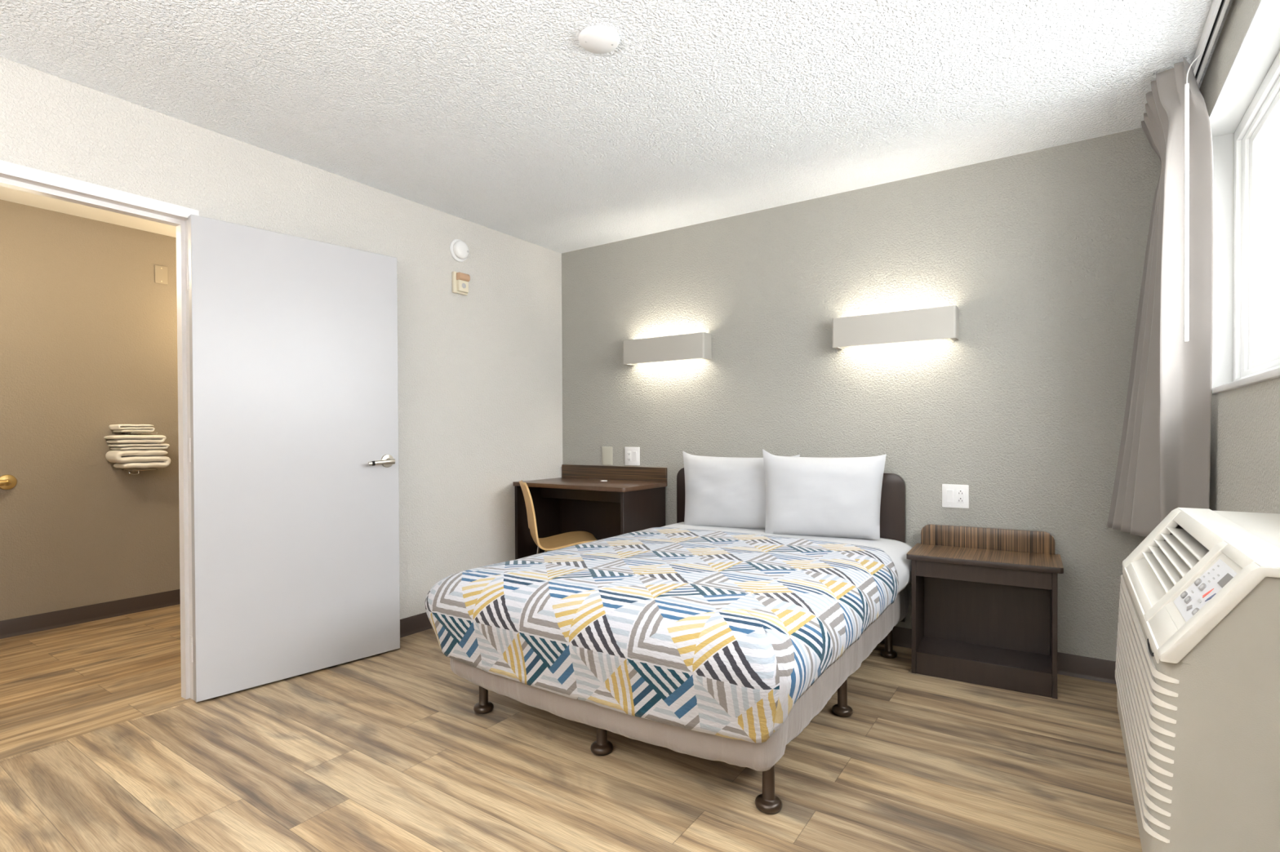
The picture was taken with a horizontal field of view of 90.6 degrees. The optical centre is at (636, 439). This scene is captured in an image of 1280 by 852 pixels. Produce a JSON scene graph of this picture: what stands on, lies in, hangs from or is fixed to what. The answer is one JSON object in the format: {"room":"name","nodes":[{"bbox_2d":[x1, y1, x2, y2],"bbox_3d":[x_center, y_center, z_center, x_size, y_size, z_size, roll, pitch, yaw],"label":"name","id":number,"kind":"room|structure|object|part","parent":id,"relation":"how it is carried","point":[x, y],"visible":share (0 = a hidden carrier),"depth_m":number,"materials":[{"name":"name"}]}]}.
{"room":"hotel room","nodes":[
{"label":"hotel room","id":0,"kind":"room"},
{"bbox_2d":[0,200,180,621],"bbox_3d":[-3.626,-0.111,3.465,0.100,2.435,3.200,0,1,34],"label":"wall","id":1,"kind":"structure","parent":0,"point":[88,334],"depth_m":3.81,"materials":[{"name":"beige paint"}]},
{"bbox_2d":[0,475,17,489],"bbox_3d":[-3.675,0.243,3.240,0.072,0.084,0.751,0,1,34],"label":"grab bar","id":2,"kind":"object","parent":1,"relation":"attached to","point":[6,482],"visible":1,"depth_m":3.52,"materials":[{"name":"gold metal"}]},
{"bbox_2d":[0,589,180,639],"bbox_3d":[-3.600,1.058,3.403,0.012,0.098,2.884,0,1,34],"label":"baseboard","id":3,"kind":"structure","parent":1,"relation":"attached to","point":[10,628],"depth_m":3.81,"materials":[{"name":"plastic"}]},
{"bbox_2d":[120,431,157,475],"bbox_3d":[-3.119,0.079,3.965,0.173,0.279,0.150,0,1,34],"label":"towel rack","id":4,"kind":"object","parent":1,"relation":"attached to","point":[142,469],"visible":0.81,"depth_m":3.94,"materials":[{"name":"silver metal"}]},
{"bbox_2d":[120,431,157,433],"bbox_3d":[-3.117,-0.048,3.969,0.172,0.026,0.138,0,1,34],"label":"wire shelf","id":5,"kind":"object","parent":4,"relation":"attached to","point":[122,432],"depth_m":3.92,"materials":[{"name":"silver metal"}]},
{"bbox_2d":[121,468,157,471],"bbox_3d":[-3.115,0.181,3.971,0.172,0.026,0.138,0,1,34],"label":"wire shelf","id":6,"kind":"object","parent":4,"relation":"attached to","point":[142,469],"depth_m":3.94,"materials":[{"name":"silver metal"}]},
{"bbox_2d":[105,449,170,468],"bbox_3d":[-3.102,0.123,3.951,0.191,0.118,0.291,0,1,34],"label":"folded towel","id":7,"kind":"object","parent":6,"relation":"on","point":[145,459],"visible":0.98,"depth_m":3.88,"materials":[{"name":"white fabric"}]},
{"bbox_2d":[107,443,169,449],"bbox_3d":[-3.103,0.047,3.952,0.188,0.039,0.270,0,1,34],"label":"folded towel","id":8,"kind":"object","parent":7,"relation":"on","point":[144,446],"visible":1,"depth_m":3.89,"materials":[{"name":"white fabric"}]},
{"bbox_2d":[103,435,166,443],"bbox_3d":[-3.112,0.001,3.937,0.191,0.054,0.272,0,1,34],"label":"folded towel","id":9,"kind":"object","parent":8,"relation":"on","point":[117,438],"visible":0.99,"depth_m":3.87,"materials":[{"name":"white fabric"}]},
{"bbox_2d":[108,424,155,432],"bbox_3d":[-3.130,-0.067,3.929,0.170,0.050,0.191,0,1,34],"label":"folded towel","id":10,"kind":"object","parent":9,"relation":"on","point":[116,428],"visible":1,"depth_m":3.88,"materials":[{"name":"white fabric"}]},
{"bbox_2d":[154,265,168,284],"bbox_3d":[-3.101,-1.072,4.134,0.008,0.115,0.072,0,1,34],"label":"wall plate","id":11,"kind":"object","parent":1,"relation":"attached to","point":[161,272],"visible":1,"depth_m":4.13,"materials":[{"name":"beige plastic"}]},
{"bbox_2d":[0,57,562,619],"bbox_3d":[-2.171,-0.108,2.350,0.120,2.435,5.600,0,1,34],"label":"wall","id":12,"kind":"structure","parent":0,"point":[480,372],"depth_m":3.62,"materials":[{"name":"white paint"}]},
{"bbox_2d":[0,160,199,700],"bbox_3d":[-2.196,0.073,2.314,0.136,2.075,1.020,0,1,34],"label":"trim","id":13,"kind":"structure","parent":12,"relation":"attached to","point":[14,176],"depth_m":2.68,"materials":[{"name":"paint"}]},
{"bbox_2d":[185,214,399,702],"bbox_3d":[-1.548,0.079,2.961,0.897,2.022,0.110,-1,1,-44],"label":"door","id":14,"kind":"structure","parent":12,"relation":"in","point":[293,442],"depth_m":2.89,"materials":[{"name":"white paint"}]},
{"bbox_3d":[-1.272,0.115,3.162,0.016,0.030,0.134,0,1,43],"label":"lever","id":15,"kind":"part","parent":14,"relation":"part of","materials":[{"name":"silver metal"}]},
{"bbox_3d":[-1.257,0.111,3.219,0.045,0.066,0.066,0,1,42],"label":"handle","id":16,"kind":"part","parent":14,"relation":"part of","materials":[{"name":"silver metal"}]},
{"bbox_2d":[400,612,432,638],"bbox_3d":[-1.191,1.045,3.668,0.012,0.098,2.327,0,1,34],"label":"baseboard","id":17,"kind":"structure","parent":12,"relation":"attached to","point":[415,624],"depth_m":3.58,"materials":[{"name":"plastic"}]},
{"bbox_2d":[449,239,469,262],"bbox_3d":[-1.059,-1.141,3.824,0.050,0.136,0.136,0,1,34],"label":"smoke detector","id":18,"kind":"object","parent":12,"relation":"attached to","point":[459,250],"visible":1,"depth_m":3.80,"materials":[{"name":"white plastic"}]},
{"bbox_2d":[452,271,470,295],"bbox_3d":[-1.054,-0.941,3.823,0.060,0.126,0.106,0,1,34],"label":"fire alarm strobe","id":19,"kind":"object","parent":12,"relation":"attached to","point":[460,281],"visible":1,"depth_m":3.80,"materials":[{"name":"beige plastic"}]},
{"bbox_2d":[0,604,1142,851],"bbox_3d":[-1.402,1.135,1.839,5.610,0.050,5.800,0,1,34],"label":"floor","id":20,"kind":"structure","parent":0,"point":[390,751],"depth_m":2.12,"materials":[{"name":"plastic"}]},
{"bbox_2d":[519,480,597,554],"bbox_3d":[-0.483,0.676,4.050,0.522,0.824,0.410,0,1,-16],"label":"chair","id":21,"kind":"object","parent":20,"relation":"on","point":[562,540],"visible":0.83,"depth_m":3.97,"materials":[{"name":"brown wood"}]},
{"bbox_2d":[513,464,666,559],"bbox_3d":[-0.305,0.636,4.168,0.905,0.898,0.504,0,1,34],"label":"desk","id":22,"kind":"object","parent":20,"relation":"on","point":[604,502],"visible":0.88,"depth_m":4.27,"materials":[{"name":"laminate"}]},
{"bbox_3d":[-0.671,0.696,4.415,0.022,0.777,0.468,0,1,34],"label":"panel","id":23,"kind":"part","parent":22,"relation":"part of","materials":[{"name":"laminate"}]},
{"bbox_3d":[-0.197,0.608,4.339,0.847,0.450,0.018,0,1,34],"label":"modesty panel","id":24,"kind":"part","parent":22,"relation":"part of","materials":[{"name":"laminate"}]},
{"bbox_3d":[-0.172,0.245,4.366,0.887,0.120,0.020,0,1,34],"label":"panel","id":25,"kind":"part","parent":22,"relation":"part of","materials":[{"name":"brown wood"}]},
{"bbox_3d":[0.047,0.697,3.925,0.023,0.777,0.468,0,1,34],"label":"panel","id":26,"kind":"part","parent":22,"relation":"part of","materials":[{"name":"laminate"}]},
{"bbox_2d":[449,585,908,813],"bbox_3d":[0.312,0.878,2.891,1.410,0.430,1.817,0,1,34],"label":"box spring base","id":27,"kind":"object","parent":20,"relation":"on","point":[762,757],"visible":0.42,"depth_m":2.10,"materials":[{"name":"beige fabric"}]},
{"bbox_3d":[-0.620,1.014,2.567,0.081,0.172,0.080,0,1,34],"label":"leg","id":28,"kind":"part","parent":27,"relation":"part of","materials":[{"name":"brown metal"}]},
{"bbox_3d":[-0.123,1.015,2.233,0.081,0.172,0.080,0,1,34],"label":"leg","id":29,"kind":"part","parent":27,"relation":"part of","materials":[{"name":"brown metal"}]},
{"bbox_3d":[0.394,1.016,1.892,0.081,0.172,0.080,0,1,34],"label":"leg","id":30,"kind":"part","parent":27,"relation":"part of","materials":[{"name":"brown metal"}]},
{"bbox_3d":[0.820,1.008,2.524,0.081,0.172,0.080,0,1,34],"label":"leg","id":31,"kind":"part","parent":27,"relation":"part of","materials":[{"name":"brown metal"}]},
{"bbox_3d":[1.260,1.000,3.167,0.081,0.172,0.080,0,1,34],"label":"leg","id":32,"kind":"part","parent":27,"relation":"part of","materials":[{"name":"brown metal"}]},
{"bbox_3d":[0.313,0.604,2.893,1.370,0.114,1.795,0,1,34],"label":"mattress","id":33,"kind":"object","parent":27,"relation":"on","visible":0},
{"bbox_2d":[425,527,898,742],"bbox_3d":[0.175,0.685,2.728,1.574,0.357,1.539,0,1,34],"label":"coverlet","id":34,"kind":"object","parent":33,"relation":"on","point":[720,633],"visible":1,"depth_m":2.14,"materials":[{"name":"multicoloured fabric"}]},
{"bbox_2d":[661,522,911,594],"bbox_3d":[0.599,0.598,3.314,1.518,0.178,0.776,0,1,34],"label":"sheet","id":35,"kind":"object","parent":33,"relation":"on","point":[896,550],"visible":0.16,"depth_m":3.18,"materials":[{"name":"white fabric"}]},
{"bbox_2d":[682,451,799,529],"bbox_3d":[0.579,0.301,3.686,0.738,0.456,0.174,0,1,29],"label":"pillow","id":36,"kind":"object","parent":35,"relation":"on","point":[720,491],"visible":0.72,"depth_m":3.66,"materials":[{"name":"white fabric"}]},
{"bbox_2d":[762,448,886,539],"bbox_3d":[0.974,0.284,3.347,0.641,0.463,0.166,0,1,25],"label":"pillow","id":37,"kind":"object","parent":35,"relation":"on","point":[806,496],"visible":1,"depth_m":3.28,"materials":[{"name":"white fabric"}]},
{"bbox_2d":[906,524,1063,699],"bbox_3d":[1.599,0.758,2.926,0.608,0.657,0.345,0,1,32],"label":"nightstand","id":38,"kind":"object","parent":20,"relation":"on","point":[984,601],"visible":1,"depth_m":2.93,"materials":[{"name":"brown laminate"}]},
{"bbox_3d":[1.372,0.821,3.079,0.019,0.531,0.325,0,1,32],"label":"panel","id":39,"kind":"part","parent":38,"relation":"part of","materials":[{"name":"brown laminate"}]},
{"bbox_3d":[1.523,0.595,2.804,0.528,0.076,0.016,0,1,32],"label":"rail","id":40,"kind":"part","parent":38,"relation":"part of","materials":[{"name":"brown laminate"}]},
{"bbox_3d":[1.525,1.036,2.807,0.528,0.102,0.016,0,1,32],"label":"kick panel","id":41,"kind":"part","parent":38,"relation":"part of","materials":[{"name":"brown laminate"}]},
{"bbox_2d":[916,636,1052,672],"bbox_3d":[1.593,0.993,2.917,0.528,0.018,0.242,0,1,32],"label":"shelf","id":42,"kind":"object","parent":38,"relation":"attached to","point":[992,657],"depth_m":2.89,"materials":[{"name":"brown laminate"}]},
{"bbox_3d":[1.658,0.810,3.022,0.528,0.511,0.010,0,1,32],"label":"panel","id":43,"kind":"part","parent":38,"relation":"part of","materials":[{"name":"brown laminate"}]},
{"bbox_2d":[920,524,1054,555],"bbox_3d":[1.681,0.479,3.059,0.566,0.101,0.022,0,1,32],"label":"backsplash","id":44,"kind":"structure","parent":38,"relation":"attached to","point":[994,539],"depth_m":3.04,"materials":[{"name":"brown wood"}]},
{"bbox_3d":[1.837,0.821,2.791,0.019,0.531,0.325,0,1,32],"label":"panel","id":45,"kind":"part","parent":38,"relation":"part of","materials":[{"name":"brown laminate"}]},
{"bbox_2d":[0,0,1233,253],"bbox_3d":[-1.387,-1.355,1.811,5.660,0.060,5.820,0,1,34],"label":"ceiling","id":46,"kind":"structure","parent":0,"point":[493,114],"depth_m":2.40,"materials":[{"name":"white paint"}]},
{"bbox_2d":[578,25,619,53],"bbox_3d":[-0.124,-1.323,2.107,0.138,0.018,0.138,0,1,34],"label":"cover plate","id":47,"kind":"object","parent":46,"relation":"attached to","point":[595,39],"visible":1,"depth_m":2.09,"materials":[{"name":"white plastic"}]},
{"bbox_2d":[1191,0,1230,86],"bbox_3d":[1.449,-1.311,1.455,0.029,0.047,2.930,0,1,34],"label":"track","id":48,"kind":"object","parent":46,"relation":"attached to","point":[1218,8],"visible":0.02,"depth_m":2.05,"materials":[{"name":"white plastic"}]},
{"bbox_2d":[1106,57,1213,537],"bbox_3d":[2.000,-0.471,2.456,0.209,1.720,0.637,0,1,29],"label":"curtain","id":49,"kind":"object","parent":48,"relation":"hanging from","point":[1163,466],"visible":0.98,"depth_m":2.23,"materials":[{"name":"grey fabric"}]},
{"bbox_2d":[1183,54,1200,342],"bbox_3d":[1.886,-0.821,2.142,0.053,0.976,0.014,0,1,34],"label":"wand","id":50,"kind":"object","parent":48,"relation":"hanging from","point":[1186,205],"visible":0.98,"depth_m":2.15,"materials":[{"name":"white plastic"}]},
{"bbox_3d":[1.869,-0.770,2.153,0.014,0.874,0.013,0,1,34],"label":"rod","id":51,"kind":"part","parent":50,"relation":"part of","materials":[{"name":"white plastic"}]},
{"bbox_2d":[561,128,1160,661],"bbox_3d":[0.978,-0.134,3.661,3.840,2.435,0.120,0,1,34],"label":"wall","id":52,"kind":"structure","parent":0,"point":[1040,255],"depth_m":3.25,"materials":[{"name":"grey paint"}]},
{"bbox_2d":[601,446,612,465],"bbox_3d":[-0.204,0.116,4.395,0.090,0.126,0.006,0,1,34],"label":"blank wall plate","id":53,"kind":"object","parent":52,"relation":"attached to","point":[606,451],"visible":1,"depth_m":4.39,"materials":[{"name":"paint"}]},
{"bbox_2d":[624,447,639,465],"bbox_3d":[-0.031,0.115,4.273,0.120,0.124,0.012,0,1,34],"label":"outlet plate","id":54,"kind":"object","parent":52,"relation":"attached to","point":[632,455],"visible":1,"depth_m":4.27,"materials":[{"name":"white plastic"}]},
{"bbox_2d":[626,451,631,461],"bbox_3d":[-0.051,0.115,4.286,0.033,0.066,0.003,0,1,34],"label":"receptacle","id":55,"kind":"object","parent":54,"relation":"attached to","point":[628,453],"depth_m":4.29,"materials":[{"name":"white plastic"}]},
{"bbox_2d":[622,332,711,365],"bbox_3d":[0.185,-0.573,4.065,0.609,0.157,0.100,0,1,34],"label":"wall sconce","id":56,"kind":"object","parent":52,"relation":"attached to","point":[694,345],"visible":1,"depth_m":4.00,"materials":[{"name":"paint"}]},
{"bbox_2d":[676,467,906,622],"bbox_3d":[0.832,0.561,3.670,1.364,0.766,0.044,0,1,34],"label":"headboard","id":57,"kind":"object","parent":52,"relation":"attached to","point":[893,495],"visible":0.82,"depth_m":3.30,"materials":[{"name":"leather"}]},
{"bbox_2d":[832,305,959,349],"bbox_3d":[1.328,-0.572,3.284,0.603,0.157,0.100,0,1,34],"label":"wall sconce","id":58,"kind":"object","parent":52,"relation":"attached to","point":[939,322],"visible":1,"depth_m":3.22,"materials":[{"name":"paint"}]},
{"bbox_2d":[942,484,968,508],"bbox_3d":[1.592,0.285,3.166,0.120,0.117,0.012,0,1,34],"label":"outlet plate","id":59,"kind":"object","parent":52,"relation":"attached to","point":[953,495],"visible":1,"depth_m":3.17,"materials":[{"name":"white plastic"}]},
{"bbox_3d":[1.572,0.286,3.179,0.033,0.066,0.002,0,1,34],"label":"rocker frame","id":60,"kind":"part","parent":59,"relation":"part of","materials":[{"name":"white plastic"}]},
{"bbox_2d":[956,489,964,503],"bbox_3d":[1.612,0.286,3.152,0.033,0.066,0.003,0,1,34],"label":"receptacle","id":61,"kind":"object","parent":59,"relation":"attached to","point":[960,493],"depth_m":3.15,"materials":[{"name":"white plastic"}]},
{"bbox_2d":[880,626,1115,684],"bbox_3d":[0.892,1.035,3.653,3.458,0.098,0.012,0,1,34],"label":"baseboard","id":62,"kind":"structure","parent":52,"relation":"attached to","point":[1068,664],"depth_m":2.89,"materials":[{"name":"plastic"}]},
{"bbox_2d":[1199,0,1279,513],"bbox_3d":[0.826,-0.105,0.302,0.200,2.435,5.600,0,1,34],"label":"wall","id":63,"kind":"structure","parent":0,"point":[1245,476],"depth_m":1.87,"materials":[{"name":"white paint"}]},
{"bbox_2d":[1115,507,1279,851],"bbox_3d":[1.029,0.386,1.067,0.325,0.466,0.740,0,1,34],"label":"air conditioner","id":64,"kind":"object","parent":63,"relation":"attached to","point":[1197,663],"visible":1,"depth_m":0.84,"materials":[{"name":"beige plastic"}]},
{"bbox_3d":[0.988,0.250,1.185,0.035,0.006,0.430,0,1,34],"label":"louver blade","id":65,"kind":"part","parent":64,"relation":"part of","materials":[{"name":"plastic"}]},
{"bbox_3d":[0.996,0.235,1.179,0.035,0.006,0.430,0,1,34],"label":"louver blade","id":66,"kind":"part","parent":64,"relation":"part of","materials":[{"name":"plastic"}]},
{"bbox_3d":[1.004,0.221,1.173,0.035,0.006,0.430,0,1,34],"label":"louver blade","id":67,"kind":"part","parent":64,"relation":"part of","materials":[{"name":"plastic"}]},
{"bbox_3d":[1.012,0.207,1.167,0.035,0.006,0.430,0,1,34],"label":"louver blade","id":68,"kind":"part","parent":64,"relation":"part of","materials":[{"name":"plastic"}]},
{"bbox_3d":[1.021,0.193,1.161,0.035,0.006,0.430,0,1,34],"label":"louver blade","id":69,"kind":"part","parent":64,"relation":"part of","materials":[{"name":"plastic"}]},
{"bbox_3d":[0.805,0.214,0.899,0.052,0.073,0.138,0,1,34],"label":"control panel","id":70,"kind":"part","parent":64,"relation":"part of","materials":[{"name":"white plastic"}]},
{"bbox_2d":[1208,0,1279,394],"bbox_3d":[1.576,-0.643,1.418,0.202,0.994,2.340,0,1,34],"label":"window","id":71,"kind":"structure","parent":63,"relation":"in","point":[1243,117],"depth_m":2.25,"materials":[{"name":"paint"}]},
{"bbox_3d":[1.578,-0.157,1.422,0.202,0.020,2.340,0,1,34],"label":"sill","id":72,"kind":"part","parent":71,"relation":"part of","materials":[{"name":"white paint"}]},
{"bbox_3d":[1.614,-0.650,1.392,0.080,0.968,2.328,0,1,34],"label":"frame","id":73,"kind":"part","parent":71,"relation":"part of","materials":[{"name":"plastic"}]},
{"bbox_3d":[1.893,-0.655,1.809,0.024,0.826,1.104,0,1,34],"label":"sash","id":74,"kind":"part","parent":71,"relation":"part of","materials":[{"name":"plastic"}]}
]}

